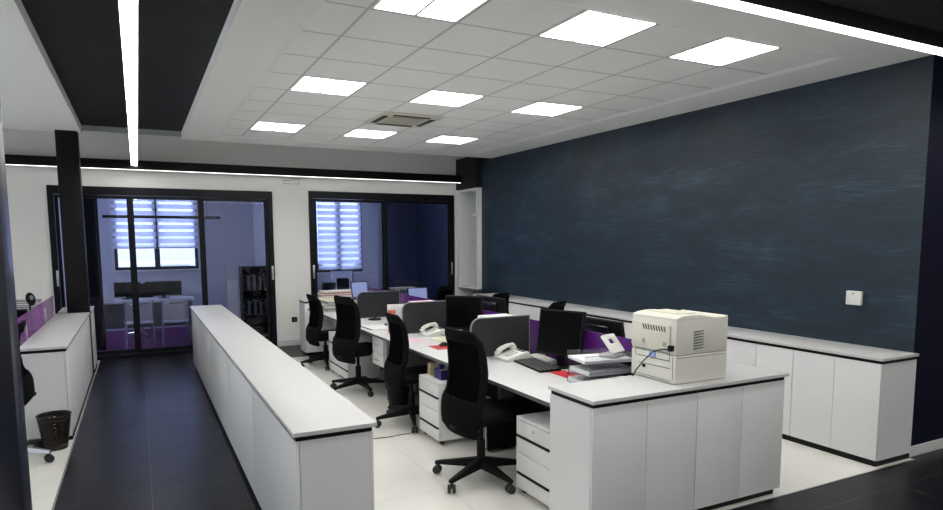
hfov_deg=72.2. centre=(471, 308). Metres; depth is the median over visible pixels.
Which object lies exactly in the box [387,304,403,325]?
ring binder
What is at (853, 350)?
countertop
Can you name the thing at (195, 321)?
base cabinet
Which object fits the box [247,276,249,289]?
ring binder
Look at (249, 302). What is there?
ring binder
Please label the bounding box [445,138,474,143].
diffuser
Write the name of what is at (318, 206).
roller blind
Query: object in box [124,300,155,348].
chair
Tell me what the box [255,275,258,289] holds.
ring binder
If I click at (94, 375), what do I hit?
trim
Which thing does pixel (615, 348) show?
telephone
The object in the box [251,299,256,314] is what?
ring binder
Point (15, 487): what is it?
square column
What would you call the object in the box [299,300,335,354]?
base cabinet
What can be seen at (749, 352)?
base cabinet
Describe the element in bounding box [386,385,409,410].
basket
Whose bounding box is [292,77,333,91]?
diffuser
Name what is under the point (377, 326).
open notebook
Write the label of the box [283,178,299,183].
emergency light
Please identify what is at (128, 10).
linear light
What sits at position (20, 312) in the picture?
monitor
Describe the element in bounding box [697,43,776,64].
diffuser
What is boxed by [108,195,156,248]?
roller blind
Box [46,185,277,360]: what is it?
door
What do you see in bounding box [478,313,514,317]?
paper stack
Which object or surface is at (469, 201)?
shelf unit
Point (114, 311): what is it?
meeting table
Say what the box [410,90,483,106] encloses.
recessed light
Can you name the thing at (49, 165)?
diffuser
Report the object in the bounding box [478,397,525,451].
computer tower
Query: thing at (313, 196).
door
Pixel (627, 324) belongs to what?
base cabinet
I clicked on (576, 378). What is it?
tray
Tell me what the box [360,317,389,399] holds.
desk
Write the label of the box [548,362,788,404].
countertop
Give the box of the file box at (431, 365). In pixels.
[427,361,437,374]
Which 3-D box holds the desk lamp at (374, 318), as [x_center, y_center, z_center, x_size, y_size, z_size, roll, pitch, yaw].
[-1.135,0.063,8.537,0.514,0.144,0.172,-6,8,-42]
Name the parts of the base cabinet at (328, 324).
door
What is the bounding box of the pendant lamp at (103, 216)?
[102,201,219,218]
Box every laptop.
[350,281,367,299]
[407,287,427,298]
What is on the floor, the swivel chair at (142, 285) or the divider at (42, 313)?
the swivel chair at (142, 285)
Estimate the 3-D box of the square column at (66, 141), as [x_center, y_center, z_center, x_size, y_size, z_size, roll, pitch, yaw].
[-5.150,-0.677,8.406,0.245,3.169,0.225,-3,7,-27]
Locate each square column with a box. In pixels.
[0,104,31,509]
[54,130,94,376]
[83,198,106,349]
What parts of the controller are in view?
button plate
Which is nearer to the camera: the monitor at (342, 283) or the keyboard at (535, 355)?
the keyboard at (535, 355)
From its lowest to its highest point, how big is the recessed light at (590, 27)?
0.002 m
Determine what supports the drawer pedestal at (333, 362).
on the floor
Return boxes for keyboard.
[514,357,560,372]
[530,353,556,362]
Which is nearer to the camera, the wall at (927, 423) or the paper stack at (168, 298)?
the wall at (927, 423)
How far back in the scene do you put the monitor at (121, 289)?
11.43 m
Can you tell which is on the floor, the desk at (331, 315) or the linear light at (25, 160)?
the desk at (331, 315)
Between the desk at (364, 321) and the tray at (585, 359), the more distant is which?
the desk at (364, 321)
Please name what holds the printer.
on the countertop at (622, 388)
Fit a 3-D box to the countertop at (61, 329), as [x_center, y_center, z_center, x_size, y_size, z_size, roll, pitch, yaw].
[-4.427,0.209,6.973,0.368,0.022,3.085,-3,7,-27]
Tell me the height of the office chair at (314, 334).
1.030 m
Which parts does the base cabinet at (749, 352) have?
door, door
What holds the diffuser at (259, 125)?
attached to the recessed light at (259, 125)
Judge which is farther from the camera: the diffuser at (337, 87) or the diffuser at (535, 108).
the diffuser at (535, 108)
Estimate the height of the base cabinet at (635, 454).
0.838 m
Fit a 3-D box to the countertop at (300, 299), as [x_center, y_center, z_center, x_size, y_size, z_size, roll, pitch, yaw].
[-1.890,-0.173,10.479,1.725,0.022,0.400,-3,7,-27]
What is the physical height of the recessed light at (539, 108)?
0.002 m
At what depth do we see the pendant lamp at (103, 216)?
11.27 m
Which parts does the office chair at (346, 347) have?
backrest, frame, seat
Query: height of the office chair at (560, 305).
1.032 m
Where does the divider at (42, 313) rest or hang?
attached to the countertop at (61, 329)
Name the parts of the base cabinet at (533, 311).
door, door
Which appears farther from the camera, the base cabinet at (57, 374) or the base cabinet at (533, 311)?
the base cabinet at (533, 311)
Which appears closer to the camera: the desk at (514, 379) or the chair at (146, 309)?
the desk at (514, 379)
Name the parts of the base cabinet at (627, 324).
door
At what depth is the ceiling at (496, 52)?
5.40 m
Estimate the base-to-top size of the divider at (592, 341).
0.360 m
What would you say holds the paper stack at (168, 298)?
on the meeting table at (114, 311)
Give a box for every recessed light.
[251,122,305,131]
[290,76,366,95]
[343,129,397,138]
[373,0,487,21]
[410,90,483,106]
[425,136,477,143]
[511,102,581,115]
[538,10,657,46]
[668,37,780,65]
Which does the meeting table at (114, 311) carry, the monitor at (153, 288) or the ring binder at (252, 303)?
the monitor at (153, 288)
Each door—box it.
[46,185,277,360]
[308,191,454,296]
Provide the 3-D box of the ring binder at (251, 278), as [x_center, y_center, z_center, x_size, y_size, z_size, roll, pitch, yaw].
[-3.911,-0.447,11.441,0.045,0.220,0.260,-3,7,-27]
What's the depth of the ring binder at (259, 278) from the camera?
11.39 m
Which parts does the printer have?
power cord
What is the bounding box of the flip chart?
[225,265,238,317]
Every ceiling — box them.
[0,0,933,157]
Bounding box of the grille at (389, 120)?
[381,117,424,125]
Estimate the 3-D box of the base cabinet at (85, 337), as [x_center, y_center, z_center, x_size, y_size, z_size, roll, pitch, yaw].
[-4.775,0.567,7.696,0.348,0.838,1.528,-3,7,-27]
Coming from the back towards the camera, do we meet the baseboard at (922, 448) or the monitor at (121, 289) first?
the monitor at (121, 289)
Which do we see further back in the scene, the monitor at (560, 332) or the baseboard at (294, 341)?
the baseboard at (294, 341)
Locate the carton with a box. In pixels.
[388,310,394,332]
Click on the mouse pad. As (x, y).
(437, 347)
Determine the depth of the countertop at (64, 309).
8.75 m
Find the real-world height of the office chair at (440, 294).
1.032 m
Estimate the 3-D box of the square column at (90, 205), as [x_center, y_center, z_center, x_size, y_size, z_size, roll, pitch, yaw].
[-6.145,-0.808,10.521,0.200,2.989,0.180,-3,7,-27]
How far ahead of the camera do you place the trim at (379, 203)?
15.29 m
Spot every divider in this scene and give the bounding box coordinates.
[17,296,53,345]
[368,287,385,291]
[400,293,436,303]
[457,310,502,331]
[530,319,635,374]
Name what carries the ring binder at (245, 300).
on the bookcase at (259, 323)
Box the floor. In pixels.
[27,326,942,509]
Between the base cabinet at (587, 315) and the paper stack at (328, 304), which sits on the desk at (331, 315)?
the paper stack at (328, 304)
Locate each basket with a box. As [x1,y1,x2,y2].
[35,410,71,450]
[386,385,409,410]
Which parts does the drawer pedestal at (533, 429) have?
drawer, drawer, drawer, drawer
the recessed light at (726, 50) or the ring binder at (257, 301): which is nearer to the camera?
the recessed light at (726, 50)
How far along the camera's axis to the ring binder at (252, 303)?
11.37 m
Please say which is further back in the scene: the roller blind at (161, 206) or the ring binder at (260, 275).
the roller blind at (161, 206)
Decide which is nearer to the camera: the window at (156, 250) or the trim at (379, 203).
the window at (156, 250)
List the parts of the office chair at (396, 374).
backrest, frame, seat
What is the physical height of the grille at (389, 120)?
0.012 m
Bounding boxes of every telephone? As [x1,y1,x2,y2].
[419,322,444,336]
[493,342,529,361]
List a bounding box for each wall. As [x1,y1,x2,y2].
[3,129,481,344]
[54,195,380,330]
[252,202,265,265]
[387,203,417,287]
[417,204,446,299]
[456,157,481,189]
[482,55,933,352]
[911,54,942,445]
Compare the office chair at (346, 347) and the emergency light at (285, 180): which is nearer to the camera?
the office chair at (346, 347)
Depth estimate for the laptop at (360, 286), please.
9.22 m
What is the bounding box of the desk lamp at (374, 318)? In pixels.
[368,308,386,320]
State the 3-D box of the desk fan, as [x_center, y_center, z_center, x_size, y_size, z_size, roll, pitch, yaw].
[-5.047,0.044,7.401,0.098,0.454,0.098,-1,6,-5]
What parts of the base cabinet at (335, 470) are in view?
door, door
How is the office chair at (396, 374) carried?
on the floor
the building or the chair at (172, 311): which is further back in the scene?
the building
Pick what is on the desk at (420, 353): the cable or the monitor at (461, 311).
the monitor at (461, 311)
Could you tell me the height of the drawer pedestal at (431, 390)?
0.556 m
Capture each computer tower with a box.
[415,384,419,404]
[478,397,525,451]
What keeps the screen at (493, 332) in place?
on the desk at (514, 379)
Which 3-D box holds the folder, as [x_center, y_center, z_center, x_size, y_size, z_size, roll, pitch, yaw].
[0.724,0.504,4.959,0.140,0.005,0.260,-3,7,-27]
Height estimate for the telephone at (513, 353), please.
0.128 m
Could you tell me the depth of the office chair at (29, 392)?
5.20 m
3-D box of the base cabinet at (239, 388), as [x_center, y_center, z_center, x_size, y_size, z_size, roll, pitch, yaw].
[-1.607,0.835,5.047,0.390,0.838,1.363,-3,7,-27]
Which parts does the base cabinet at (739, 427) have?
door, door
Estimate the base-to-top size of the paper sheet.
0.001 m
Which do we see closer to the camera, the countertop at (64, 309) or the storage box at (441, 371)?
the storage box at (441, 371)
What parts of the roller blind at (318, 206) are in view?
rail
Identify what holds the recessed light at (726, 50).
in the ceiling at (496, 52)
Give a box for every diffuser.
[5,164,452,182]
[252,122,279,130]
[275,124,302,131]
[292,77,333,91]
[322,80,364,94]
[345,130,374,136]
[366,131,394,137]
[375,0,431,14]
[411,91,456,103]
[418,0,484,20]
[426,136,458,142]
[438,94,482,106]
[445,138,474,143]
[513,103,557,113]
[535,105,580,115]
[541,11,621,40]
[575,18,653,45]
[672,38,750,60]
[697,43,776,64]
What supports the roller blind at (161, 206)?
attached to the window at (156, 250)
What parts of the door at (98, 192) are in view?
handle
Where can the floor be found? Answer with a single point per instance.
(151, 435)
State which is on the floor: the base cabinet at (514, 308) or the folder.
the base cabinet at (514, 308)
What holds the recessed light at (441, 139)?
in the ceiling at (496, 52)
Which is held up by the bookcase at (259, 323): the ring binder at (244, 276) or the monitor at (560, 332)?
the ring binder at (244, 276)
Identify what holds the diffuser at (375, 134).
attached to the recessed light at (357, 132)
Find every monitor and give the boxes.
[17,309,27,317]
[113,282,140,298]
[145,281,181,297]
[445,295,482,330]
[476,295,506,313]
[536,308,585,368]
[585,316,625,337]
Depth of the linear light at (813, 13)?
3.39 m
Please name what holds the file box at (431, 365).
on the drawer pedestal at (431, 390)
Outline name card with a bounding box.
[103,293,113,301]
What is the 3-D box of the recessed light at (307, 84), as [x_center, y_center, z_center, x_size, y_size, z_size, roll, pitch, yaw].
[-1.322,-2.039,5.944,0.568,0.002,0.568,-3,7,-27]
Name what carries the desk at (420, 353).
on the floor
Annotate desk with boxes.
[308,308,336,320]
[318,289,430,294]
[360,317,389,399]
[378,333,499,398]
[442,357,579,412]
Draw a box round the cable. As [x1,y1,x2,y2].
[373,429,420,438]
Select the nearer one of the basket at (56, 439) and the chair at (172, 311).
the basket at (56, 439)
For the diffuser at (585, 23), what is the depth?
4.28 m
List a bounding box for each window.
[111,200,200,271]
[315,202,364,273]
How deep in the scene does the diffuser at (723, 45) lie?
4.83 m
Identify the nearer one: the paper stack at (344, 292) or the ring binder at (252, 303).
the paper stack at (344, 292)
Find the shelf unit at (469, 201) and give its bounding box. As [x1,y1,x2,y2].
[457,187,481,289]
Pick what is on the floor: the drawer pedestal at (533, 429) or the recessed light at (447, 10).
the drawer pedestal at (533, 429)
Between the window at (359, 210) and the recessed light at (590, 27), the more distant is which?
the window at (359, 210)
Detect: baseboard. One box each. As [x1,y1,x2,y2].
[278,339,300,346]
[909,438,942,456]
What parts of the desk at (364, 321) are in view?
drawer, drawer, drawers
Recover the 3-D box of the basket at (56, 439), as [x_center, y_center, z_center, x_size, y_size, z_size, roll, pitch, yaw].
[-3.587,1.056,5.570,0.264,0.301,0.264,-3,7,-27]
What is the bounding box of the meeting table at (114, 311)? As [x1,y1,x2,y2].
[104,296,194,340]
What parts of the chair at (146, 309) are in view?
post, leg, backrest, seat, leg, post, leg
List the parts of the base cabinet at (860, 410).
door, door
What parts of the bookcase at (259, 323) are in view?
shelf, shelf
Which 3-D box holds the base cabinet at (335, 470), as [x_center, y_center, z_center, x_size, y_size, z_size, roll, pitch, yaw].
[-0.983,0.960,3.839,0.390,0.838,1.363,-3,7,-27]
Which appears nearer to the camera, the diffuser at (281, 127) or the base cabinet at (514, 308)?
the diffuser at (281, 127)
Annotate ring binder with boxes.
[243,275,246,289]
[244,299,247,314]
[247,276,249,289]
[248,300,250,314]
[250,274,255,289]
[250,277,252,289]
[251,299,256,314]
[251,301,253,314]
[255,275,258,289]
[256,300,259,314]
[258,276,261,289]
[259,274,264,288]
[259,301,262,313]
[260,298,265,313]
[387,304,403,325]
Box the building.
[117,232,358,269]
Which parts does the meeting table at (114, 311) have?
panel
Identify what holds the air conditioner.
attached to the ceiling at (496, 52)
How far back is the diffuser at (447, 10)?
3.97 m
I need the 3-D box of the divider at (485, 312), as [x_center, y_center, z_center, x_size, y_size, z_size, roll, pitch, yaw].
[0.142,0.199,6.664,0.035,0.360,1.625,-3,7,-27]
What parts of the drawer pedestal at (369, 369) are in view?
drawer, drawer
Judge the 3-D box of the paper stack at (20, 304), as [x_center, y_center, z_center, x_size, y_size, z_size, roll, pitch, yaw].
[-5.359,0.067,7.750,0.368,0.336,0.294,-3,7,-27]
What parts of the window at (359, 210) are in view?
sill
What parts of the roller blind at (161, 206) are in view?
rail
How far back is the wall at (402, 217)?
15.55 m
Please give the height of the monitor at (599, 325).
0.363 m
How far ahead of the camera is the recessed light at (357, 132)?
8.56 m
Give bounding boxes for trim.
[52,375,94,509]
[379,203,382,288]
[728,459,915,509]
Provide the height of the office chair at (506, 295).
1.032 m
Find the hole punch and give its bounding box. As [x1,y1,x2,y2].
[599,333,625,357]
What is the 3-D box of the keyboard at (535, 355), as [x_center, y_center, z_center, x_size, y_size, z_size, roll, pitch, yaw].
[0.605,0.428,5.579,0.100,0.027,0.360,-3,6,-21]
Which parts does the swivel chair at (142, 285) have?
backrest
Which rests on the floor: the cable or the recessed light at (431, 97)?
the cable
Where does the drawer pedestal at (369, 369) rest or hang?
on the floor
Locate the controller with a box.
[846,290,862,304]
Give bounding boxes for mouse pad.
[429,345,446,349]
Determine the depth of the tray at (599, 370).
4.56 m
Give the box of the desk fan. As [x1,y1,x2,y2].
[25,292,35,310]
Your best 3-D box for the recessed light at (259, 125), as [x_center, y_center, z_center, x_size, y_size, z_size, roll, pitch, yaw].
[-2.419,-2.260,8.068,0.568,0.002,0.568,-3,7,-27]
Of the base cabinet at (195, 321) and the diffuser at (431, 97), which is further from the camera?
the base cabinet at (195, 321)
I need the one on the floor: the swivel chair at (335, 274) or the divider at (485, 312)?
the swivel chair at (335, 274)
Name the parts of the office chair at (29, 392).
frame, backrest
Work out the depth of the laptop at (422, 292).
8.73 m
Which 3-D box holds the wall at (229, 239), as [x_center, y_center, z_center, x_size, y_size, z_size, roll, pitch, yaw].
[-5.608,-1.153,13.712,9.800,3.000,0.200,-3,7,-27]
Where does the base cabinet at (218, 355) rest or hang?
on the floor
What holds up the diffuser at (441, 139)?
attached to the recessed light at (441, 139)
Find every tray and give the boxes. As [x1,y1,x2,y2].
[568,348,631,364]
[568,370,628,382]
[569,362,632,377]
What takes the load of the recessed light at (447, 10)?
in the ceiling at (496, 52)
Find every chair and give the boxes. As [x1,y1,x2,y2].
[18,320,54,462]
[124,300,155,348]
[128,283,160,337]
[160,299,191,346]
[301,294,335,370]
[330,295,386,396]
[331,270,352,289]
[375,312,427,432]
[432,327,530,493]
[435,285,453,300]
[492,292,509,313]
[547,300,565,309]
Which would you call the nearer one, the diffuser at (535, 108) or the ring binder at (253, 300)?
the diffuser at (535, 108)
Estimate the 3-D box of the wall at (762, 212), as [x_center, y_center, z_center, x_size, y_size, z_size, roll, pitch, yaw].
[1.952,-0.707,8.404,0.200,3.170,7.345,-3,7,-27]
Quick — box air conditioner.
[364,111,443,127]
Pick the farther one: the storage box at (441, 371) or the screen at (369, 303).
the screen at (369, 303)
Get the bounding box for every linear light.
[5,137,461,182]
[117,0,138,165]
[696,0,942,55]
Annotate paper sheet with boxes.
[409,338,425,342]
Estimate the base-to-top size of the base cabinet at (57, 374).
0.838 m
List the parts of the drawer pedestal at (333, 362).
drawer, drawer, drawer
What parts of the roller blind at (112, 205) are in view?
rail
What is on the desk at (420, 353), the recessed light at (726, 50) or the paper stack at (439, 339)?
the paper stack at (439, 339)
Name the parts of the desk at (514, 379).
leg, modesty panel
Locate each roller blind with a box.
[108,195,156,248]
[156,200,198,247]
[317,199,361,269]
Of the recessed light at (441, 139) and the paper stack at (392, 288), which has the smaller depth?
the recessed light at (441, 139)
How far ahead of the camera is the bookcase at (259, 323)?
11.64 m
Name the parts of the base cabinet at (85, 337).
door, door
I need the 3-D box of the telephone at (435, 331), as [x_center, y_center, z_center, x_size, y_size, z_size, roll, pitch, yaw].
[-0.429,0.222,7.084,0.263,0.128,0.309,-3,7,-22]
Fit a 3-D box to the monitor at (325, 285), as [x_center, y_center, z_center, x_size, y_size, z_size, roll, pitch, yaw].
[-2.897,-0.432,13.153,0.240,0.200,0.200,-3,7,-27]
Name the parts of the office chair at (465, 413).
backrest, frame, seat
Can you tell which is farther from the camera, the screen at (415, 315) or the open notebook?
the open notebook
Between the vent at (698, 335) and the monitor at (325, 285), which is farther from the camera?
the monitor at (325, 285)
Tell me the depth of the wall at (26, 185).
10.33 m
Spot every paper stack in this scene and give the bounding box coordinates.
[16,299,41,310]
[168,298,191,299]
[317,289,351,297]
[318,297,335,311]
[389,286,413,289]
[429,336,446,342]
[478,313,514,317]
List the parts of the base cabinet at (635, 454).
door, door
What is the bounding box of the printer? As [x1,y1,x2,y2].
[631,309,727,383]
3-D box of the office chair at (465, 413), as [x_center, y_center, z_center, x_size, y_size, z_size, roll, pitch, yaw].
[0.086,0.708,4.752,0.761,1.140,0.725,-5,7,-36]
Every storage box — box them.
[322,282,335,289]
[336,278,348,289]
[434,363,447,379]
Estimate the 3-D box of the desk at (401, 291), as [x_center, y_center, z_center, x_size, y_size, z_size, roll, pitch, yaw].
[-2.113,-0.020,13.658,2.450,0.729,0.700,-3,7,-27]
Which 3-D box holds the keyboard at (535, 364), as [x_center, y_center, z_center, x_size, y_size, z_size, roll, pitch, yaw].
[0.532,0.459,5.285,0.190,0.027,0.500,-2,6,-20]
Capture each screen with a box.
[356,290,399,317]
[401,300,445,333]
[470,315,529,356]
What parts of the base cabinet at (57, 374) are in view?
door, door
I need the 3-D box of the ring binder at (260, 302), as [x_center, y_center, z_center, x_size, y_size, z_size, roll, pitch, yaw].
[-3.779,-0.017,11.554,0.045,0.220,0.260,-3,7,-27]
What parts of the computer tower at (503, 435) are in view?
panel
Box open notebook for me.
[361,324,387,330]
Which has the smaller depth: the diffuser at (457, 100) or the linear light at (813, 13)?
the linear light at (813, 13)
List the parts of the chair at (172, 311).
post, leg, seat, backrest, leg, post, leg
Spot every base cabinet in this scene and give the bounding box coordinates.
[20,330,84,444]
[80,316,92,400]
[90,309,97,372]
[191,310,201,379]
[199,320,213,405]
[210,334,229,439]
[226,355,255,495]
[251,386,374,509]
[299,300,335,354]
[508,301,520,314]
[520,303,546,320]
[549,390,696,509]
[586,314,621,321]
[621,319,631,338]
[693,377,784,509]
[725,337,793,440]
[790,347,916,466]
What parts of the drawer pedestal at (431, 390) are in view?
drawer, drawer, drawer, drawer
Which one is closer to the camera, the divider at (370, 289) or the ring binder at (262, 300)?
the divider at (370, 289)
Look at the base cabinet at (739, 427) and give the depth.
4.28 m
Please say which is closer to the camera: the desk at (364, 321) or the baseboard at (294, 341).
the desk at (364, 321)
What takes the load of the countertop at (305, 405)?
on the base cabinet at (335, 470)
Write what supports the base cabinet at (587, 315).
on the floor
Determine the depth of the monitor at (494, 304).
7.11 m
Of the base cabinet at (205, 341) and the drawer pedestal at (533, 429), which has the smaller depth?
the drawer pedestal at (533, 429)
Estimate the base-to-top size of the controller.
0.120 m
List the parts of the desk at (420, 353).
leg, modesty panel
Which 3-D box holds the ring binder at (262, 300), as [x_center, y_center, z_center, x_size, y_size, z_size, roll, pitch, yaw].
[-3.735,-0.040,11.574,0.045,0.260,0.260,-3,7,-27]
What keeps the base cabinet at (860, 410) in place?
on the floor
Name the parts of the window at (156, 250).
sill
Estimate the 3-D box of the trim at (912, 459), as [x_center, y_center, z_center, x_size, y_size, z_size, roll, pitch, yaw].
[1.596,1.332,4.205,4.460,0.003,0.012,-3,7,-27]
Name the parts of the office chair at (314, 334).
backrest, frame, seat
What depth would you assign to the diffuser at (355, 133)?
8.55 m
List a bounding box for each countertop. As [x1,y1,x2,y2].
[20,312,89,351]
[58,306,94,312]
[190,305,376,437]
[298,298,307,301]
[472,293,918,361]
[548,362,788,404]
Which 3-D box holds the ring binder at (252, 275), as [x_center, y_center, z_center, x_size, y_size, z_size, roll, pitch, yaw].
[-3.868,-0.470,11.461,0.045,0.260,0.260,-3,7,-27]
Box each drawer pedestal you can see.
[329,331,363,375]
[338,333,379,378]
[419,374,463,444]
[516,411,549,506]
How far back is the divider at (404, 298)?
8.55 m
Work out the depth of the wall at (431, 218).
14.95 m
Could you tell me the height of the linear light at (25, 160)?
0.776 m
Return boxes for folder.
[549,370,577,377]
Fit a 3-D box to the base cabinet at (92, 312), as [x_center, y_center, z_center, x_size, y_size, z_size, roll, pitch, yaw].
[-5.396,0.442,8.900,0.360,0.838,0.640,-3,7,-27]
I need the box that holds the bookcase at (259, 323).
[239,266,267,338]
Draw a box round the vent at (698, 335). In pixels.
[693,330,703,349]

